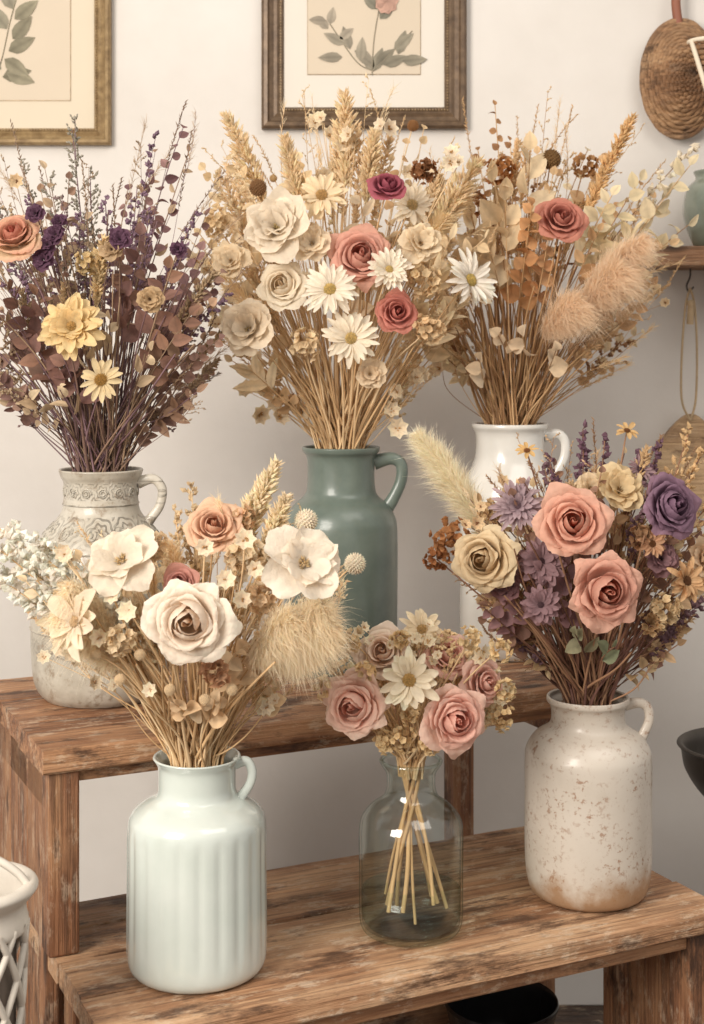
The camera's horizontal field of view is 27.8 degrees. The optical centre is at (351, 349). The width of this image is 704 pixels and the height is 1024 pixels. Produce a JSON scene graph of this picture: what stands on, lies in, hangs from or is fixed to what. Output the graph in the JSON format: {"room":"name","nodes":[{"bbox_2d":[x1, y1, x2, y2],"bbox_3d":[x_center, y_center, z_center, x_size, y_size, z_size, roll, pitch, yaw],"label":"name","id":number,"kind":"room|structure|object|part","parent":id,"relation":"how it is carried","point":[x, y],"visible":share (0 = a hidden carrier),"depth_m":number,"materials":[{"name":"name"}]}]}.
{"room":"flower shop","nodes":[
{"label":"flower shop","id":0,"kind":"room"},
{"bbox_2d":[0,0,703,901],"bbox_3d":[0.000,-0.305,2.550,5.200,2.900,0.100,0,0,0],"label":"wall","id":1,"kind":"structure","parent":0,"point":[166,54],"depth_m":2.50,"materials":[{"name":"paint"}]},
{"bbox_2d":[0,0,111,145],"bbox_3d":[-0.622,-0.609,2.489,0.400,0.500,0.021,0,0,0],"label":"picture frame","id":2,"kind":"object","parent":1,"relation":"attached to","point":[56,55],"visible":1,"depth_m":2.49,"materials":[{"name":"brown wood"}]},
{"bbox_2d":[0,0,70,100],"bbox_3d":[-0.622,-0.609,2.494,0.258,0.344,0.002,0,0,0],"label":"print","id":3,"kind":"object","parent":2,"relation":"attached to","point":[35,35],"depth_m":2.49,"materials":[{"name":"paper"}]},
{"bbox_2d":[261,0,466,129],"bbox_3d":[0.021,-0.617,2.489,0.359,0.460,0.021,0,0,0],"label":"picture frame","id":4,"kind":"object","parent":1,"relation":"attached to","point":[326,45],"visible":0.94,"depth_m":2.49,"materials":[{"name":"brown wood"}]},
{"bbox_2d":[307,0,420,74],"bbox_3d":[0.021,-0.617,2.494,0.199,0.269,0.002,0,0,0],"label":"print","id":5,"kind":"object","parent":4,"relation":"attached to","point":[345,37],"depth_m":2.49,"materials":[{"name":"paper"}]},
{"bbox_2d":[555,968,602,1004],"bbox_3d":[0.000,1.095,2.491,5.200,0.100,0.018,0,0,0],"label":"baseboard","id":6,"kind":"structure","parent":1,"relation":"attached to","point":[584,988],"depth_m":2.48,"materials":[{"name":"paint"}]},
{"bbox_2d":[639,0,703,139],"bbox_3d":[0.570,-0.539,2.454,0.141,0.348,0.048,0,0,0],"label":"wicker basket","id":7,"kind":"object","parent":1,"relation":"hanging from","point":[672,95],"visible":0.91,"depth_m":2.45,"materials":[{"name":"wicker"}]},
{"bbox_2d":[687,36,703,92],"bbox_3d":[0.628,-0.448,2.375,0.138,0.141,0.088,0,0,0],"label":"picture frame","id":8,"kind":"object","parent":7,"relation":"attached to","point":[696,44],"visible":1,"depth_m":2.36,"materials":[{"name":"wood"}]},
{"bbox_2d":[641,246,703,269],"bbox_3d":[0.824,-0.114,2.430,0.653,0.118,0.140,0,0,0],"label":"wall shelf","id":9,"kind":"object","parent":1,"relation":"attached to","point":[694,260],"visible":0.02,"depth_m":2.36,"materials":[{"name":"brown wood"}]},
{"bbox_2d":[656,268,703,511],"bbox_3d":[0.588,0.068,2.455,0.124,0.425,0.048,0,0,0],"label":"cutting board","id":10,"kind":"object","parent":9,"relation":"hanging from","point":[672,441],"visible":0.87,"depth_m":2.46,"materials":[{"name":"wood"}]},
{"bbox_2d":[683,169,703,245],"bbox_3d":[0.626,-0.238,2.425,0.120,0.133,0.120,0,0,0],"label":"pot","id":11,"kind":"object","parent":9,"relation":"on","point":[693,204],"visible":0.94,"depth_m":2.40,"materials":[{"name":"green ceramic"}]},
{"bbox_2d":[555,1005,602,1023],"bbox_3d":[0.000,1.170,0.500,5.200,0.050,4.200,0,0,0],"label":"floor","id":12,"kind":"structure","parent":0,"point":[567,1014],"depth_m":2.45,"materials":[{"name":"brown wood"}]},
{"bbox_2d":[0,857,38,1023],"bbox_3d":[-0.374,0.818,1.400,0.128,0.657,0.128,0,0,-11],"label":"basket","id":13,"kind":"object","parent":12,"relation":"on","point":[18,882],"visible":1,"depth_m":1.39,"materials":[{"name":"wicker"}]},
{"bbox_3d":[-0.374,0.512,1.400,0.124,0.046,0.008,0,0,0],"label":"bow handle","id":14,"kind":"part","parent":13,"relation":"part of","materials":[{"name":"white paint"}]},
{"bbox_2d":[0,645,556,1023],"bbox_3d":[-0.068,0.800,1.955,0.805,0.690,0.381,0,0,-26],"label":"wooden shelf","id":15,"kind":"object","parent":12,"relation":"on","point":[46,748],"visible":0.38,"depth_m":1.77,"materials":[{"name":"brown wood"}]},
{"bbox_3d":[-0.409,0.511,1.795,0.024,0.057,0.297,0,0,-25],"label":"rail","id":16,"kind":"part","parent":15,"relation":"part of","materials":[{"name":"brown wood"}]},
{"bbox_3d":[-0.337,0.589,1.645,0.036,0.212,0.036,0,0,-25],"label":"post","id":17,"kind":"part","parent":15,"relation":"part of","materials":[{"name":"brown wood"}]},
{"bbox_3d":[-0.379,0.934,1.756,0.036,0.422,0.036,0,0,-25],"label":"leg","id":18,"kind":"part","parent":15,"relation":"part of","materials":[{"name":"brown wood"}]},
{"bbox_2d":[29,466,168,708],"bbox_3d":[-0.331,0.306,1.875,0.185,0.298,0.185,0,0,37],"label":"jug","id":19,"kind":"object","parent":15,"relation":"on","point":[108,502],"visible":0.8,"depth_m":1.82,"materials":[{"name":"ceramic"}]},
{"bbox_2d":[0,100,255,471],"bbox_3d":[-0.350,-0.079,1.900,0.457,0.512,0.343,0,0,-5],"label":"flower bouquet","id":20,"kind":"object","parent":19,"relation":"in","point":[71,322],"visible":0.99,"depth_m":1.83,"materials":[{"name":"purple plant"}]},
{"bbox_2d":[284,445,407,678],"bbox_3d":[-0.016,0.296,2.030,0.162,0.317,0.162,0,0,45],"label":"ceramic jug","id":21,"kind":"object","parent":15,"relation":"on","point":[341,492],"visible":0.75,"depth_m":1.98,"materials":[{"name":"green ceramic"}]},
{"bbox_2d":[178,73,500,448],"bbox_3d":[-0.020,-0.125,2.053,0.467,0.567,0.390,0,0,-4],"label":"flower bouquet","id":22,"kind":"object","parent":21,"relation":"in","point":[278,230],"visible":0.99,"depth_m":1.97,"materials":[{"name":"beige plant"}]},
{"bbox_3d":[0.169,0.814,2.256,0.036,0.662,0.036,0,0,-25],"label":"post","id":23,"kind":"part","parent":15,"relation":"part of","materials":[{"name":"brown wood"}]},
{"bbox_2d":[445,983,558,1023],"bbox_3d":[0.207,0.961,1.970,0.158,0.124,0.158,0,0,0],"label":"bowl","id":24,"kind":"object","parent":15,"relation":"on","point":[535,1003],"visible":0.66,"depth_m":2.03,"materials":[{"name":"ceramic"}]},
{"bbox_2d":[460,422,569,661],"bbox_3d":[0.238,0.282,2.140,0.151,0.344,0.151,0,0,43],"label":"ceramic jug","id":25,"kind":"object","parent":15,"relation":"on","point":[494,443],"visible":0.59,"depth_m":2.09,"materials":[{"name":"ceramic"}]},
{"bbox_2d":[404,86,699,424],"bbox_3d":[0.302,-0.135,2.150,0.467,0.531,0.382,0,0,0],"label":"flower bouquet","id":26,"kind":"object","parent":25,"relation":"in","point":[609,284],"visible":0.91,"depth_m":2.10,"materials":[{"name":"beige plant"}]},
{"bbox_3d":[0.241,0.511,2.105,0.024,0.057,0.297,0,0,-25],"label":"rail","id":27,"kind":"part","parent":15,"relation":"part of","materials":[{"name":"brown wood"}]},
{"bbox_3d":[0.271,0.934,2.066,0.036,0.422,0.036,0,0,-25],"label":"leg","id":28,"kind":"part","parent":15,"relation":"part of","materials":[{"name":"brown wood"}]},
{"bbox_2d":[59,870,703,1023],"bbox_3d":[0.065,0.920,1.692,0.791,0.450,0.203,0,0,-25],"label":"bench","id":29,"kind":"object","parent":12,"relation":"on","point":[326,968],"visible":0.81,"depth_m":1.67,"materials":[{"name":"brown wood"}]},
{"bbox_3d":[-0.298,0.934,1.598,0.042,0.422,0.042,0,0,-25],"label":"leg","id":30,"kind":"part","parent":29,"relation":"part of","materials":[{"name":"brown wood"}]},
{"bbox_2d":[126,746,266,994],"bbox_3d":[-0.174,0.575,1.600,0.157,0.239,0.158,0,0,-33],"label":"jug","id":31,"kind":"object","parent":29,"relation":"on","point":[196,886],"visible":0.94,"depth_m":1.54,"materials":[{"name":"ceramic"}]},
{"bbox_2d":[0,455,365,767],"bbox_3d":[-0.209,0.295,1.577,0.477,0.362,0.292,0,0,0],"label":"flower bouquet","id":32,"kind":"object","parent":31,"relation":"in","point":[102,619],"visible":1,"depth_m":1.52,"materials":[{"name":"beige plant"}]},
{"bbox_2d":[360,758,462,947],"bbox_3d":[0.071,0.592,1.704,0.125,0.205,0.125,0,0,-7],"label":"glass bottle vase","id":33,"kind":"object","parent":29,"relation":"on","point":[383,758],"visible":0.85,"depth_m":1.70,"materials":[{"name":"glass"}]},
{"bbox_2d":[313,609,516,924],"bbox_3d":[0.079,0.495,1.675,0.251,0.367,0.148,0,0,-6],"label":"flower bouquet","id":34,"kind":"object","parent":33,"relation":"in","point":[453,717],"visible":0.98,"depth_m":1.67,"materials":[{"name":"pink plant"}]},
{"bbox_2d":[524,688,653,911],"bbox_3d":[0.303,0.569,1.820,0.165,0.252,0.162,0,0,0],"label":"jug","id":35,"kind":"object","parent":29,"relation":"on","point":[588,833],"visible":0.94,"depth_m":1.76,"materials":[{"name":"ceramic"}]},
{"bbox_2d":[398,417,703,705],"bbox_3d":[0.271,0.273,1.802,0.453,0.379,0.285,0,0,0],"label":"flower bouquet","id":36,"kind":"object","parent":35,"relation":"in","point":[558,575],"visible":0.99,"depth_m":1.76,"materials":[{"name":"multicoloured plant"}]},
{"bbox_3d":[0.367,0.934,1.916,0.042,0.422,0.042,0,0,-25],"label":"leg","id":37,"kind":"part","parent":29,"relation":"part of","materials":[{"name":"brown wood"}]},
{"bbox_3d":[0.428,0.934,1.788,0.042,0.422,0.042,0,0,-25],"label":"leg","id":38,"kind":"part","parent":29,"relation":"part of","materials":[{"name":"brown wood"}]},
{"bbox_2d":[677,727,703,795],"bbox_3d":[0.619,0.878,2.200,0.228,0.536,0.228,0,0,0],"label":"pedestal bowl","id":39,"kind":"object","parent":12,"relation":"on","point":[691,743],"visible":1,"depth_m":2.19,"materials":[{"name":"black ceramic"}]}
]}

